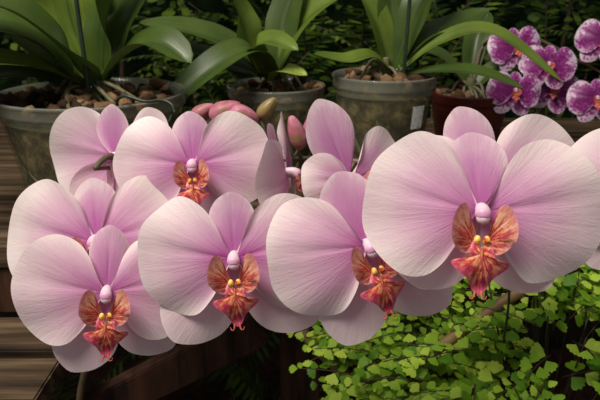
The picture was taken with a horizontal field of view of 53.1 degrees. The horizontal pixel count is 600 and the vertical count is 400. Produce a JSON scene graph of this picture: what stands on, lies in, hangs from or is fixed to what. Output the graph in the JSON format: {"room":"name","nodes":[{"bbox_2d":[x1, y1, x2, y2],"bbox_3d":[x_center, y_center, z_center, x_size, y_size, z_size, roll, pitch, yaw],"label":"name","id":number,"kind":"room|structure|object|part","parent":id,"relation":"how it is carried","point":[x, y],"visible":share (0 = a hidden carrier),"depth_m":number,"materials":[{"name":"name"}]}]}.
{"room":"greenhouse","nodes":[
{"label":"greenhouse","id":0,"kind":"room"},
{"bbox_2d":[0,312,597,347],"bbox_3d":[0.000,0.975,0.887,8.000,0.030,7.000,0,20,0],"label":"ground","id":1,"kind":"structure","parent":0,"point":[574,329],"depth_m":2.21,"materials":[{"name":"soil"}]},
{"bbox_2d":[0,0,597,347],"bbox_3d":[0.182,-0.188,1.698,2.412,1.633,0.578,0,20,0],"label":"shrub","id":2,"kind":"object","parent":1,"relation":"on","point":[215,17],"visible":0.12,"depth_m":1.62,"materials":[{"name":"green plant"}]},
{"bbox_2d":[0,118,599,399],"bbox_3d":[0.000,0.426,0.919,2.000,0.970,0.690,0,20,0],"label":"wooden bench","id":3,"kind":"object","parent":1,"relation":"on","point":[30,369],"visible":0.22,"depth_m":0.58,"materials":[{"name":"brown wood"}]},
{"bbox_2d":[76,371,87,399],"bbox_3d":[-0.051,0.304,0.510,0.324,0.679,0.051,6,21,17],"label":"flower spike","id":4,"kind":"object","parent":3,"relation":"attached to","point":[82,380],"visible":0.02,"depth_m":0.50,"materials":[{"name":"plant"}]},
{"bbox_2d":[7,175,177,285],"bbox_3d":[-0.144,0.038,0.435,0.133,0.104,0.054,-5,21,-13],"label":"flower","id":5,"kind":"object","parent":4,"relation":"attached to","point":[45,208],"visible":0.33,"depth_m":0.43,"materials":[{"name":"pink plant"}]},
{"bbox_2d":[11,225,175,371],"bbox_3d":[-0.129,0.068,0.403,0.120,0.098,0.047,-5,21,-13],"label":"flower","id":6,"kind":"object","parent":4,"relation":"attached to","point":[57,292],"visible":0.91,"depth_m":0.39,"materials":[{"name":"pink plant"}]},
{"bbox_2d":[137,192,318,344],"bbox_3d":[-0.040,0.044,0.374,0.121,0.096,0.046,-2,20,-4],"label":"flower","id":7,"kind":"object","parent":4,"relation":"attached to","point":[205,272],"visible":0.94,"depth_m":0.37,"materials":[{"name":"pink plant"}]},
{"bbox_2d":[266,171,452,345],"bbox_3d":[0.039,0.035,0.354,0.118,0.106,0.046,-2,20,-5],"label":"flower","id":8,"kind":"object","parent":4,"relation":"attached to","point":[322,262],"visible":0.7,"depth_m":0.35,"materials":[{"name":"pink plant"}]},
{"bbox_2d":[362,131,599,299],"bbox_3d":[0.092,0.009,0.301,0.116,0.082,0.047,-1,20,-2],"label":"flower","id":9,"kind":"object","parent":4,"relation":"attached to","point":[426,213],"visible":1,"depth_m":0.30,"materials":[{"name":"pink plant"}]},
{"bbox_2d":[0,0,192,186],"bbox_3d":[-0.229,-0.132,0.583,0.261,0.310,0.200,0,20,0],"label":"potted orchid","id":10,"kind":"object","parent":3,"relation":"on","point":[74,46],"visible":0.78,"depth_m":0.57,"materials":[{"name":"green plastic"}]},
{"bbox_2d":[94,97,358,171],"bbox_3d":[-0.006,-0.034,0.445,0.488,0.062,0.136,10,22,26],"label":"flower spike","id":11,"kind":"object","parent":10,"relation":"attached to","point":[296,131],"visible":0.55,"depth_m":0.48,"materials":[{"name":"pink plant"}]},
{"bbox_2d":[49,104,168,195],"bbox_3d":[-0.146,-0.028,0.470,0.123,0.092,0.045,8,21,20],"label":"flower","id":12,"kind":"object","parent":11,"relation":"attached to","point":[82,140],"visible":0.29,"depth_m":0.48,"materials":[{"name":"pink plant"}]},
{"bbox_2d":[113,111,267,214],"bbox_3d":[-0.078,-0.019,0.443,0.114,0.090,0.044,-7,21,-17],"label":"flower","id":13,"kind":"object","parent":11,"relation":"attached to","point":[196,160],"visible":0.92,"depth_m":0.44,"materials":[{"name":"pink plant"}]},
{"bbox_2d":[255,111,303,203],"bbox_3d":[-0.016,-0.013,0.452,0.042,0.096,0.117,7,21,19],"label":"flower","id":14,"kind":"object","parent":11,"relation":"attached to","point":[274,176],"visible":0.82,"depth_m":0.42,"materials":[{"name":"pink plant"}]},
{"bbox_2d":[301,99,394,198],"bbox_3d":[0.044,-0.016,0.423,0.094,0.107,0.047,-8,22,-21],"label":"flower","id":15,"kind":"object","parent":11,"relation":"attached to","point":[330,135],"visible":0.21,"depth_m":0.42,"materials":[{"name":"pink plant"}]},
{"bbox_2d":[437,106,574,203],"bbox_3d":[0.119,-0.005,0.385,0.119,0.104,0.046,3,20,7],"label":"flower","id":16,"kind":"object","parent":11,"relation":"attached to","point":[526,129],"visible":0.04,"depth_m":0.38,"materials":[{"name":"pink plant"}]},
{"bbox_2d":[502,290,510,342],"bbox_3d":[0.144,0.048,0.410,0.004,0.130,0.025,13,24,32],"label":"wire","id":17,"kind":"object","parent":11,"relation":"attached to","point":[508,300],"visible":0.39,"depth_m":0.43,"materials":[{"name":"black metal"}]},
{"bbox_2d":[572,128,599,269],"bbox_3d":[0.216,0.004,0.364,0.120,0.093,0.046,3,20,9],"label":"flower","id":18,"kind":"object","parent":11,"relation":"attached to","point":[588,145],"visible":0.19,"depth_m":0.36,"materials":[{"name":"pink plant"}]},
{"bbox_2d":[49,329,416,399],"bbox_3d":[-0.138,0.310,0.739,0.698,0.374,0.609,0,20,0],"label":"fern","id":19,"kind":"object","parent":3,"relation":"on","point":[241,372],"visible":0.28,"depth_m":0.95,"materials":[{"name":"green plant"}]},
{"bbox_2d":[140,0,335,168],"bbox_3d":[-0.060,-0.145,0.719,0.248,0.240,0.128,-10,22,-26],"label":"potted orchid","id":20,"kind":"object","parent":3,"relation":"on","point":[251,50],"visible":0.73,"depth_m":0.71,"materials":[{"name":"green plant"}]},
{"bbox_3d":[0.000,0.436,0.922,2.000,0.950,0.655,0,20,0],"label":"frame","id":21,"kind":"part","parent":3,"relation":"part of","materials":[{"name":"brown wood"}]},
{"bbox_2d":[49,348,599,399],"bbox_3d":[0.000,0.391,0.972,1.500,0.018,0.500,0,20,0],"label":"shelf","id":22,"kind":"object","parent":3,"relation":"attached to","point":[269,373],"depth_m":1.12,"materials":[{"name":"brown wood"}]},
{"bbox_2d":[313,0,560,171],"bbox_3d":[0.150,-0.172,0.691,0.270,0.310,0.122,0,20,0],"label":"potted orchid","id":23,"kind":"object","parent":3,"relation":"on","point":[382,96],"visible":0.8,"depth_m":0.68,"materials":[{"name":"green plant"}]},
{"bbox_2d":[427,12,518,141],"bbox_3d":[0.245,-0.162,0.841,0.130,0.190,0.117,18,27,41],"label":"potted orchid","id":24,"kind":"object","parent":3,"relation":"on","point":[445,98],"visible":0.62,"depth_m":0.84,"materials":[{"name":"green plant"}]},
{"bbox_3d":[0.241,-0.115,0.864,0.112,0.084,0.112,0,20,0],"label":"pot","id":25,"kind":"part","parent":24,"relation":"part of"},
{"bbox_2d":[473,30,599,93],"bbox_3d":[0.328,-0.183,0.819,0.178,0.091,0.054,4,20,11],"label":"spike","id":26,"kind":"object","parent":24,"relation":"attached to","point":[486,39],"visible":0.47,"depth_m":0.83,"materials":[{"name":"green plant"}]},
{"bbox_2d":[486,71,540,115],"bbox_3d":[0.285,-0.142,0.801,0.072,0.058,0.028,5,21,14],"label":"flower","id":27,"kind":"object","parent":26,"relation":"attached to","point":[506,97],"visible":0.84,"depth_m":0.80,"materials":[{"name":"purple plant"}]},
{"bbox_2d":[487,26,540,71],"bbox_3d":[0.291,-0.205,0.815,0.071,0.060,0.027,4,20,12],"label":"flower","id":28,"kind":"object","parent":26,"relation":"attached to","point":[501,52],"visible":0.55,"depth_m":0.81,"materials":[{"name":"purple plant"}]},
{"bbox_2d":[518,45,576,88],"bbox_3d":[0.332,-0.177,0.801,0.072,0.057,0.028,-1,20,-4],"label":"flower","id":29,"kind":"object","parent":26,"relation":"attached to","point":[563,61],"visible":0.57,"depth_m":0.80,"materials":[{"name":"purple plant"}]},
{"bbox_2d":[533,76,578,113],"bbox_3d":[0.351,-0.151,0.830,0.070,0.062,0.028,-3,20,-7],"label":"flower","id":30,"kind":"object","parent":26,"relation":"attached to","point":[556,100],"visible":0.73,"depth_m":0.83,"materials":[{"name":"purple plant"}]},
{"bbox_2d":[566,79,599,121],"bbox_3d":[0.392,-0.132,0.794,0.073,0.058,0.028,9,22,24],"label":"flower","id":31,"kind":"object","parent":26,"relation":"attached to","point":[583,98],"visible":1,"depth_m":0.80,"materials":[{"name":"purple plant"}]},
{"bbox_2d":[574,19,599,61],"bbox_3d":[0.406,-0.210,0.799,0.071,0.059,0.028,2,20,5],"label":"flower","id":32,"kind":"object","parent":26,"relation":"attached to","point":[587,37],"visible":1,"depth_m":0.80,"materials":[{"name":"purple plant"}]},
{"bbox_2d":[0,0,599,117],"bbox_3d":[0.000,-1.067,2.055,6.003,3.000,0.432,0,20,1],"label":"foliage","id":33,"kind":"object","parent":1,"relation":"on","point":[132,66],"visible":0.02,"depth_m":2.23,"materials":[{"name":"green plant"}]},
{"bbox_2d":[120,0,599,347],"bbox_3d":[0.428,0.050,1.303,1.692,1.414,0.538,1,20,3],"label":"foliage","id":34,"kind":"object","parent":1,"relation":"on","point":[311,25],"visible":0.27,"depth_m":1.24,"materials":[{"name":"green plant"}]},
{"bbox_3d":[0.200,0.750,0.688,0.300,0.520,0.180,0,20,0],"label":"stool","id":35,"kind":"object","parent":1,"relation":"on","visible":0},
{"bbox_2d":[287,263,599,399],"bbox_3d":[0.254,0.241,0.512,0.536,0.556,0.304,0,20,0],"label":"fern","id":36,"kind":"object","parent":35,"relation":"on","point":[395,343],"visible":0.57,"depth_m":0.48,"materials":[{"name":"green plant"}]},
{"bbox_2d":[296,328,351,377],"bbox_3d":[0.065,0.188,0.588,0.140,0.133,0.016,3,20,8],"label":"cane","id":37,"kind":"object","parent":36,"relation":"attached to","point":[304,332],"visible":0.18,"depth_m":0.57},
{"bbox_2d":[406,291,526,376],"bbox_3d":[0.140,0.108,0.497,0.127,0.095,0.014,-2,20,-7],"label":"cane","id":38,"kind":"object","parent":36,"relation":"attached to","point":[451,338],"visible":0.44,"depth_m":0.49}
]}

